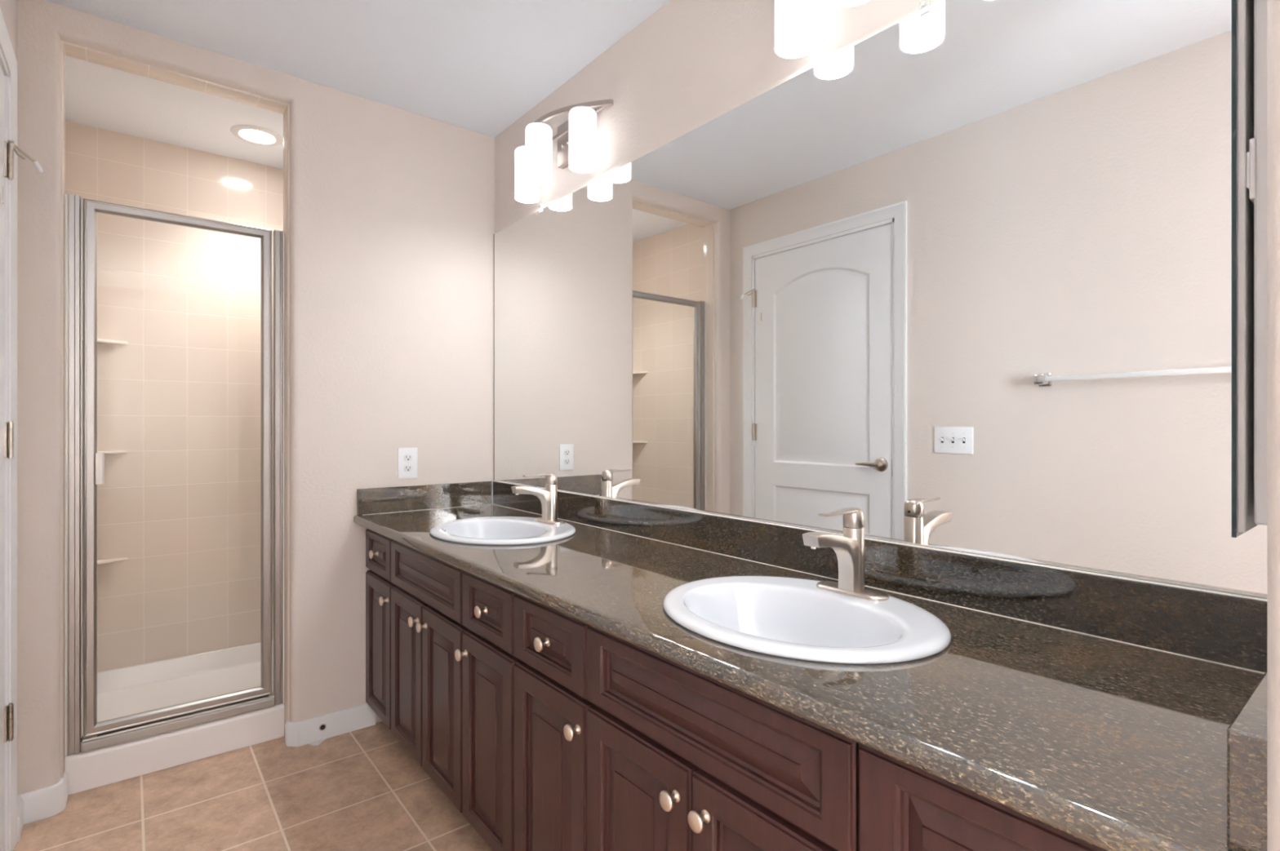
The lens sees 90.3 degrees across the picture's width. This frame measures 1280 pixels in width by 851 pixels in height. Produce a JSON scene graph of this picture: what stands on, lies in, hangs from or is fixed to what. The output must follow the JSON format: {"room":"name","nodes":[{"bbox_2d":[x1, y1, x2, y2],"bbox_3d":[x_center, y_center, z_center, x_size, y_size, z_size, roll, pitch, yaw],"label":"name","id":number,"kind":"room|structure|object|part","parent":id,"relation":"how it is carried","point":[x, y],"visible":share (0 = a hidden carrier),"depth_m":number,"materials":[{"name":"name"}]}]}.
{"room":"bathroom","nodes":[
{"label":"bathroom","id":0,"kind":"room"},
{"bbox_2d":[0,0,17,795],"bbox_3d":[-0.399,-0.048,-0.004,0.115,2.440,4.900,0,0,-39],"label":"wall","id":1,"kind":"structure","parent":0,"point":[9,8],"depth_m":1.86,"materials":[{"name":"beige paint"}]},
{"bbox_2d":[17,795,23,842],"bbox_3d":[-1.784,1.129,1.826,0.014,0.085,0.112,0,0,-39],"label":"baseboard","id":2,"kind":"structure","parent":1,"relation":"attached to","point":[20,802],"depth_m":1.82,"materials":[{"name":"white paint"}]},
{"bbox_2d":[0,8,43,850],"bbox_3d":[-1.464,0.077,1.378,0.182,2.190,0.986,0,0,-39],"label":"door","id":3,"kind":"structure","parent":1,"relation":"in","point":[9,153],"depth_m":1.72,"materials":[{"name":"white paint"}]},
{"bbox_3d":[-1.681,-0.606,1.679,0.004,0.045,0.006,0,0,-39],"label":"latch plate","id":4,"kind":"part","parent":3,"relation":"part of","materials":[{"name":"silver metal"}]},
{"bbox_3d":[-1.441,0.077,1.397,0.012,2.190,0.986,0,0,-39],"label":"casing","id":5,"kind":"part","parent":3,"relation":"part of","materials":[{"name":"white paint"}]},
{"bbox_2d":[17,770,67,824],"bbox_3d":[-1.785,1.129,1.928,0.069,0.085,0.152,0,0,5],"label":"baseboard","id":6,"kind":"structure","parent":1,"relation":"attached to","point":[46,802],"depth_m":1.89,"materials":[{"name":"white paint"}]},
{"bbox_2d":[65,120,283,675],"bbox_3d":[-2.103,-0.048,2.957,1.100,2.440,0.100,0,0,-39],"label":"wall","id":7,"kind":"structure","parent":0,"point":[182,397],"depth_m":2.88,"materials":[{"name":"beige tile"}]},
{"bbox_2d":[13,721,493,850],"bbox_3d":[0.475,1.222,1.261,3.040,0.100,6.020,0,0,-39],"label":"floor","id":8,"kind":"structure","parent":0,"point":[362,789],"depth_m":1.95,"materials":[{"name":"brown tile"}]},
{"bbox_2d":[64,640,284,795],"bbox_3d":[-1.797,1.110,2.576,0.898,0.124,0.874,0,0,-39],"label":"shower base","id":9,"kind":"object","parent":8,"relation":"on","point":[145,687],"visible":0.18,"depth_m":2.38,"materials":[{"name":"white plastic"}]},
{"bbox_2d":[64,193,284,756],"bbox_3d":[-1.585,0.159,2.212,0.612,1.780,0.069,0,0,-39],"label":"shower door","id":10,"kind":"structure","parent":9,"relation":"on","point":[96,735],"depth_m":2.06,"materials":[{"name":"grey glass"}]},
{"bbox_3d":[-1.743,0.143,2.057,0.030,0.102,0.015,0,0,-12],"label":"pull handle","id":11,"kind":"part","parent":10,"relation":"part of","materials":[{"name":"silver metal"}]},
{"bbox_3d":[-1.586,1.030,2.220,0.540,0.038,0.054,0,0,-39],"label":"sill","id":12,"kind":"part","parent":10,"relation":"part of","materials":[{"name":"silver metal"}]},
{"bbox_2d":[308,738,325,746],"bbox_3d":[-1.182,1.170,2.337,0.058,0.002,0.032,0,0,-39],"label":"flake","id":13,"kind":"object","parent":8,"relation":"on","point":[317,743],"visible":1,"depth_m":2.33,"materials":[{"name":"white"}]},
{"bbox_2d":[365,528,395,730],"bbox_3d":[-0.779,0.777,2.500,0.546,0.790,0.305,0,0,-39],"label":"vanity cabinet","id":14,"kind":"object","parent":8,"relation":"on","point":[379,584],"visible":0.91,"depth_m":2.33,"materials":[{"name":"brown wood"}]},
{"bbox_3d":[-0.975,0.476,2.333,0.029,0.032,0.032,0,0,-39],"label":"knob","id":15,"kind":"part","parent":14,"relation":"part of","materials":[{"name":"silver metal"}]},
{"bbox_3d":[-0.795,0.479,2.487,0.447,0.152,0.302,0,0,-39],"label":"drawer","id":16,"kind":"part","parent":14,"relation":"part of","materials":[{"name":"brown wood"}]},
{"bbox_3d":[-0.901,0.621,2.240,0.029,0.032,0.032,0,0,-39],"label":"knob","id":17,"kind":"part","parent":14,"relation":"part of","materials":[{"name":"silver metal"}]},
{"bbox_2d":[391,539,467,813],"bbox_3d":[-0.492,0.777,2.143,0.546,0.790,0.609,0,0,-39],"label":"vanity cabinet","id":18,"kind":"object","parent":8,"relation":"on","point":[427,628],"visible":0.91,"depth_m":1.95,"materials":[{"name":"brown wood"}]},
{"bbox_3d":[-0.771,0.822,2.115,0.019,0.511,0.301,0,0,-39],"label":"door","id":19,"kind":"part","parent":18,"relation":"part of","materials":[{"name":"brown wood"}]},
{"bbox_3d":[-0.713,0.621,2.006,0.029,0.032,0.032,0,0,-39],"label":"knob","id":20,"kind":"part","parent":18,"relation":"part of","materials":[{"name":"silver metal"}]},
{"bbox_3d":[-0.669,0.621,1.951,0.029,0.032,0.032,0,0,-39],"label":"knob","id":21,"kind":"part","parent":18,"relation":"part of","materials":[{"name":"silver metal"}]},
{"bbox_3d":[-0.580,0.822,1.877,0.019,0.511,0.301,0,0,-39],"label":"door","id":22,"kind":"part","parent":18,"relation":"part of","materials":[{"name":"brown wood"}]},
{"bbox_2d":[454,571,519,850],"bbox_3d":[-0.207,0.777,1.788,0.546,0.790,0.300,0,0,-39],"label":"vanity cabinet","id":23,"kind":"object","parent":8,"relation":"on","point":[489,660],"visible":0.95,"depth_m":1.62,"materials":[{"name":"brown wood"}]},
{"bbox_3d":[-0.481,0.621,1.717,0.029,0.032,0.032,0,0,-39],"label":"knob","id":24,"kind":"part","parent":23,"relation":"part of","materials":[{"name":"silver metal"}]},
{"bbox_3d":[-0.404,0.476,1.620,0.029,0.032,0.032,0,0,-39],"label":"knob","id":25,"kind":"part","parent":23,"relation":"part of","materials":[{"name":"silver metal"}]},
{"bbox_3d":[-0.223,0.479,1.775,0.447,0.152,0.297,0,0,-39],"label":"drawer","id":26,"kind":"part","parent":23,"relation":"part of","materials":[{"name":"brown wood"}]},
{"bbox_3d":[-0.390,0.822,1.641,0.019,0.511,0.297,0,0,-39],"label":"door","id":27,"kind":"part","parent":23,"relation":"part of","materials":[{"name":"brown wood"}]},
{"bbox_2d":[514,593,593,850],"bbox_3d":[-0.016,0.777,1.549,0.546,0.790,0.310,0,0,-39],"label":"vanity cabinet","id":28,"kind":"object","parent":8,"relation":"on","point":[552,704],"visible":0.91,"depth_m":1.39,"materials":[{"name":"brown wood"}]},
{"bbox_3d":[-0.212,0.476,1.381,0.029,0.032,0.032,0,0,-39],"label":"knob","id":29,"kind":"part","parent":28,"relation":"part of","materials":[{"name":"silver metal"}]},
{"bbox_3d":[-0.032,0.479,1.536,0.447,0.152,0.307,0,0,-39],"label":"drawer","id":30,"kind":"part","parent":28,"relation":"part of","materials":[{"name":"brown wood"}]},
{"bbox_3d":[-0.136,0.621,1.286,0.029,0.032,0.032,0,0,-39],"label":"knob","id":31,"kind":"part","parent":28,"relation":"part of","materials":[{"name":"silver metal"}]},
{"bbox_2d":[587,625,858,850],"bbox_3d":[0.271,0.777,1.191,0.546,0.790,0.605,0,0,-39],"label":"vanity cabinet","id":32,"kind":"object","parent":8,"relation":"on","point":[680,758],"visible":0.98,"depth_m":1.02,"materials":[{"name":"brown wood"}]},
{"bbox_3d":[-0.007,0.822,1.163,0.019,0.511,0.299,0,0,-39],"label":"door","id":33,"kind":"part","parent":32,"relation":"part of","materials":[{"name":"brown wood"}]},
{"bbox_3d":[0.050,0.621,1.054,0.029,0.032,0.032,0,0,-39],"label":"knob","id":34,"kind":"part","parent":32,"relation":"part of","materials":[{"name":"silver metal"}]},
{"bbox_3d":[0.094,0.621,0.999,0.029,0.032,0.032,0,0,-39],"label":"knob","id":35,"kind":"part","parent":32,"relation":"part of","materials":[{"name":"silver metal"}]},
{"bbox_3d":[0.183,0.822,0.926,0.019,0.511,0.299,0,0,-39],"label":"door","id":36,"kind":"part","parent":32,"relation":"part of","materials":[{"name":"brown wood"}]},
{"bbox_2d":[858,743,1105,850],"bbox_3d":[0.580,0.777,0.806,0.546,0.790,0.380,0,0,-39],"label":"vanity cabinet","id":37,"kind":"object","parent":8,"relation":"on","point":[903,807],"visible":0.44,"depth_m":0.73,"materials":[{"name":"brown wood"}]},
{"bbox_2d":[353,480,1266,850],"bbox_3d":[-0.083,0.314,1.646,0.587,0.133,2.520,0,0,-39],"label":"countertop","id":38,"kind":"structure","parent":37,"relation":"on","point":[1105,713],"depth_m":0.93,"materials":[{"name":"black stone"}]},
{"bbox_2d":[429,516,575,545],"bbox_3d":[-0.447,0.418,2.083,0.446,0.166,0.532,0,0,-39],"label":"sink","id":39,"kind":"object","parent":38,"relation":"in","point":[486,531],"visible":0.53,"depth_m":2.17,"materials":[{"name":"white ceramic"}]},
{"bbox_2d":[511,472,564,524],"bbox_3d":[-0.353,0.251,2.156,0.167,0.170,0.154,0,0,-39],"label":"sink faucet","id":40,"kind":"object","parent":38,"relation":"on","point":[548,497],"visible":1,"depth_m":2.17,"materials":[{"name":"silver metal"}]},
{"bbox_3d":[-0.361,0.267,2.149,0.146,0.124,0.035,0,0,-39],"label":"spout","id":41,"kind":"part","parent":40,"relation":"part of","materials":[{"name":"silver metal"}]},
{"bbox_3d":[-0.338,0.185,2.168,0.126,0.039,0.041,0,0,-39],"label":"lever","id":42,"kind":"part","parent":40,"relation":"part of","materials":[{"name":"silver metal"}]},
{"bbox_3d":[-0.311,0.332,2.190,0.052,0.007,0.154,0,0,-39],"label":"plate","id":43,"kind":"part","parent":40,"relation":"part of","materials":[{"name":"silver metal"}]},
{"bbox_2d":[662,576,951,664],"bbox_3d":[0.285,0.418,1.171,0.446,0.166,0.532,0,0,-39],"label":"sink","id":44,"kind":"object","parent":38,"relation":"in","point":[791,618],"visible":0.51,"depth_m":1.22,"materials":[{"name":"white ceramic"}]},
{"bbox_2d":[802,507,888,601],"bbox_3d":[0.381,0.251,1.240,0.167,0.170,0.154,0,0,-39],"label":"sink faucet","id":45,"kind":"object","parent":38,"relation":"on","point":[849,548],"visible":1,"depth_m":1.25,"materials":[{"name":"silver metal"}]},
{"bbox_3d":[0.373,0.267,1.233,0.146,0.124,0.035,0,0,-39],"label":"spout","id":46,"kind":"part","parent":45,"relation":"part of","materials":[{"name":"silver metal"}]},
{"bbox_3d":[0.397,0.185,1.252,0.126,0.039,0.041,0,0,-39],"label":"lever","id":47,"kind":"part","parent":45,"relation":"part of","materials":[{"name":"silver metal"}]},
{"bbox_3d":[0.424,0.332,1.274,0.052,0.007,0.154,0,0,-39],"label":"plate","id":48,"kind":"part","parent":45,"relation":"part of","materials":[{"name":"silver metal"}]},
{"bbox_2d":[17,0,494,795],"bbox_3d":[-1.272,-0.048,2.388,1.516,2.440,0.125,0,0,-39],"label":"wall","id":49,"kind":"structure","parent":0,"point":[392,209],"depth_m":2.40,"materials":[{"name":"beige paint"}]},
{"bbox_2d":[60,40,289,778],"bbox_3d":[-1.561,-0.004,2.181,0.625,2.352,0.087,0,0,-39],"label":"trim","id":50,"kind":"structure","parent":49,"relation":"attached to","point":[68,49],"depth_m":2.18,"materials":[{"name":"beige paint"}]},
{"bbox_2d":[284,703,375,746],"bbox_3d":[-1.167,1.129,2.411,0.303,0.085,0.062,0,0,-39],"label":"baseboard","id":51,"kind":"structure","parent":49,"relation":"attached to","point":[298,734],"depth_m":2.38,"materials":[{"name":"white paint"}]},
{"bbox_2d":[397,447,417,479],"bbox_3d":[-0.937,0.156,2.571,0.078,0.124,0.010,0,0,-39],"label":"power outlet","id":52,"kind":"object","parent":49,"relation":"attached to","point":[406,457],"visible":1,"depth_m":2.57,"materials":[{"name":"white plastic"}]},
{"bbox_2d":[404,465,412,471],"bbox_3d":[-0.935,0.177,2.569,0.033,0.027,0.004,0,0,-39],"label":"receptacle","id":53,"kind":"object","parent":52,"relation":"attached to","point":[406,468],"depth_m":2.57,"materials":[{"name":"grey plastic"}]},
{"bbox_2d":[404,454,412,461],"bbox_3d":[-0.935,0.134,2.569,0.033,0.027,0.004,0,0,-39],"label":"receptacle","id":54,"kind":"object","parent":52,"relation":"attached to","point":[406,457],"depth_m":2.57,"materials":[{"name":"grey plastic"}]},
{"bbox_2d":[44,0,669,168],"bbox_3d":[0.475,-1.318,1.261,3.040,0.100,6.020,0,0,-39],"label":"ceiling","id":55,"kind":"structure","parent":0,"point":[479,66],"depth_m":2.17,"materials":[{"name":"white paint"}]},
{"bbox_2d":[230,124,283,146],"bbox_3d":[-1.676,-1.264,2.788,0.200,0.008,0.200,0,0,-39],"label":"recessed light","id":56,"kind":"object","parent":55,"relation":"in","point":[255,135],"visible":1,"depth_m":2.78,"materials":[{"name":"white paint"}]},
{"bbox_2d":[494,0,941,233],"bbox_3d":[-0.107,-0.048,2.243,0.120,2.440,3.760,0,0,-39],"label":"wall","id":57,"kind":"structure","parent":0,"point":[689,64],"depth_m":1.88,"materials":[{"name":"beige paint"}]},
{"bbox_2d":[515,99,613,203],"bbox_3d":[-0.320,-0.979,2.265,0.182,0.242,0.544,0,0,-39],"label":"vanity light","id":58,"kind":"object","parent":57,"relation":"attached to","point":[576,137],"visible":1,"depth_m":2.19,"materials":[{"name":"white glass"}]},
{"bbox_3d":[-0.428,-0.951,2.421,0.093,0.186,0.093,0,0,-39],"label":"lamp shade","id":59,"kind":"part","parent":58,"relation":"part of","materials":[{"name":"white glass"}]},
{"bbox_3d":[-0.355,-0.951,2.237,0.093,0.186,0.093,0,0,-39],"label":"lamp shade","id":60,"kind":"part","parent":58,"relation":"part of","materials":[{"name":"white glass"}]},
{"bbox_3d":[-0.308,-1.064,2.274,0.130,0.016,0.544,0,0,-39],"label":"bow arm","id":61,"kind":"part","parent":58,"relation":"part of","materials":[{"name":"silver metal"}]},
{"bbox_3d":[-0.191,-0.951,2.125,0.093,0.186,0.093,0,0,-39],"label":"lamp shade","id":62,"kind":"part","parent":58,"relation":"part of","materials":[{"name":"white glass"}]},
{"bbox_2d":[774,0,870,58],"bbox_3d":[0.462,-0.979,1.290,0.182,0.242,0.544,0,0,-39],"label":"vanity light","id":63,"kind":"object","parent":57,"relation":"attached to","point":[795,20],"visible":1,"depth_m":1.41,"materials":[{"name":"white glass"}]},
{"bbox_3d":[0.354,-0.951,1.446,0.093,0.186,0.093,0,0,-39],"label":"lamp shade","id":64,"kind":"part","parent":63,"relation":"part of","materials":[{"name":"white glass"}]},
{"bbox_3d":[0.427,-0.951,1.262,0.093,0.186,0.093,0,0,-39],"label":"lamp shade","id":65,"kind":"part","parent":63,"relation":"part of","materials":[{"name":"white glass"}]},
{"bbox_2d":[490,480,1266,672],"bbox_3d":[0.129,0.298,1.835,0.020,0.101,2.490,0,0,-39],"label":"backsplash","id":66,"kind":"structure","parent":57,"relation":"attached to","point":[1228,630],"depth_m":1.17,"materials":[{"name":"black stone"}]},
{"bbox_2d":[493,0,1266,601],"bbox_3d":[0.137,-0.304,1.826,0.018,1.105,2.514,0,0,-39],"label":"vanity mirror","id":67,"kind":"object","parent":57,"relation":"attached to","point":[959,279],"visible":1,"depth_m":1.27,"materials":[{"name":"white mirror"}]},
{"bbox_2d":[1266,0,1279,850],"bbox_3d":[0.730,-0.048,0.593,0.640,2.440,0.138,0,0,-39],"label":"wall","id":68,"kind":"structure","parent":0,"point":[1273,6],"depth_m":0.45,"materials":[{"name":"beige paint"}]},
{"bbox_2d":[1231,0,1266,537],"bbox_3d":[0.748,-0.236,0.729,0.361,0.698,0.050,0,0,-39],"label":"medicine cabinet","id":69,"kind":"object","parent":68,"relation":"attached to","point":[1249,17],"visible":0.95,"depth_m":0.63,"materials":[{"name":"black metal"}]},
{"bbox_2d":[1236,0,1243,537],"bbox_3d":[0.734,-0.236,0.748,0.360,0.698,0.004,0,0,-39],"label":"mirror","id":70,"kind":"object","parent":69,"relation":"attached to","point":[1239,2],"depth_m":0.63,"materials":[{"name":"white mirror"}]},
{"bbox_3d":[-2.195,-0.048,2.273,0.100,2.440,0.850,0,0,-39],"label":"wall","id":71,"kind":"structure","parent":0,"visible":0},
{"bbox_2d":[82,557,128,568],"bbox_3d":[-2.256,0.587,2.618,0.236,0.014,0.236,0,0,-39],"label":"corner shelf","id":72,"kind":"object","parent":71,"relation":"attached to","point":[115,560],"visible":0.27,"depth_m":2.73,"materials":[{"name":"beige plastic"}]},
{"bbox_2d":[82,337,128,344],"bbox_3d":[-2.256,-0.355,2.618,0.236,0.014,0.236,0,0,-39],"label":"corner shelf","id":73,"kind":"object","parent":71,"relation":"attached to","point":[99,340],"visible":0.3,"depth_m":2.73,"materials":[{"name":"white ceramic"}]},
{"bbox_2d":[82,450,128,455],"bbox_3d":[-2.256,0.121,2.618,0.236,0.014,0.236,0,0,-39],"label":"corner shelf","id":74,"kind":"object","parent":71,"relation":"attached to","point":[115,452],"visible":0.26,"depth_m":2.74,"materials":[{"name":"white ceramic"}]}
]}

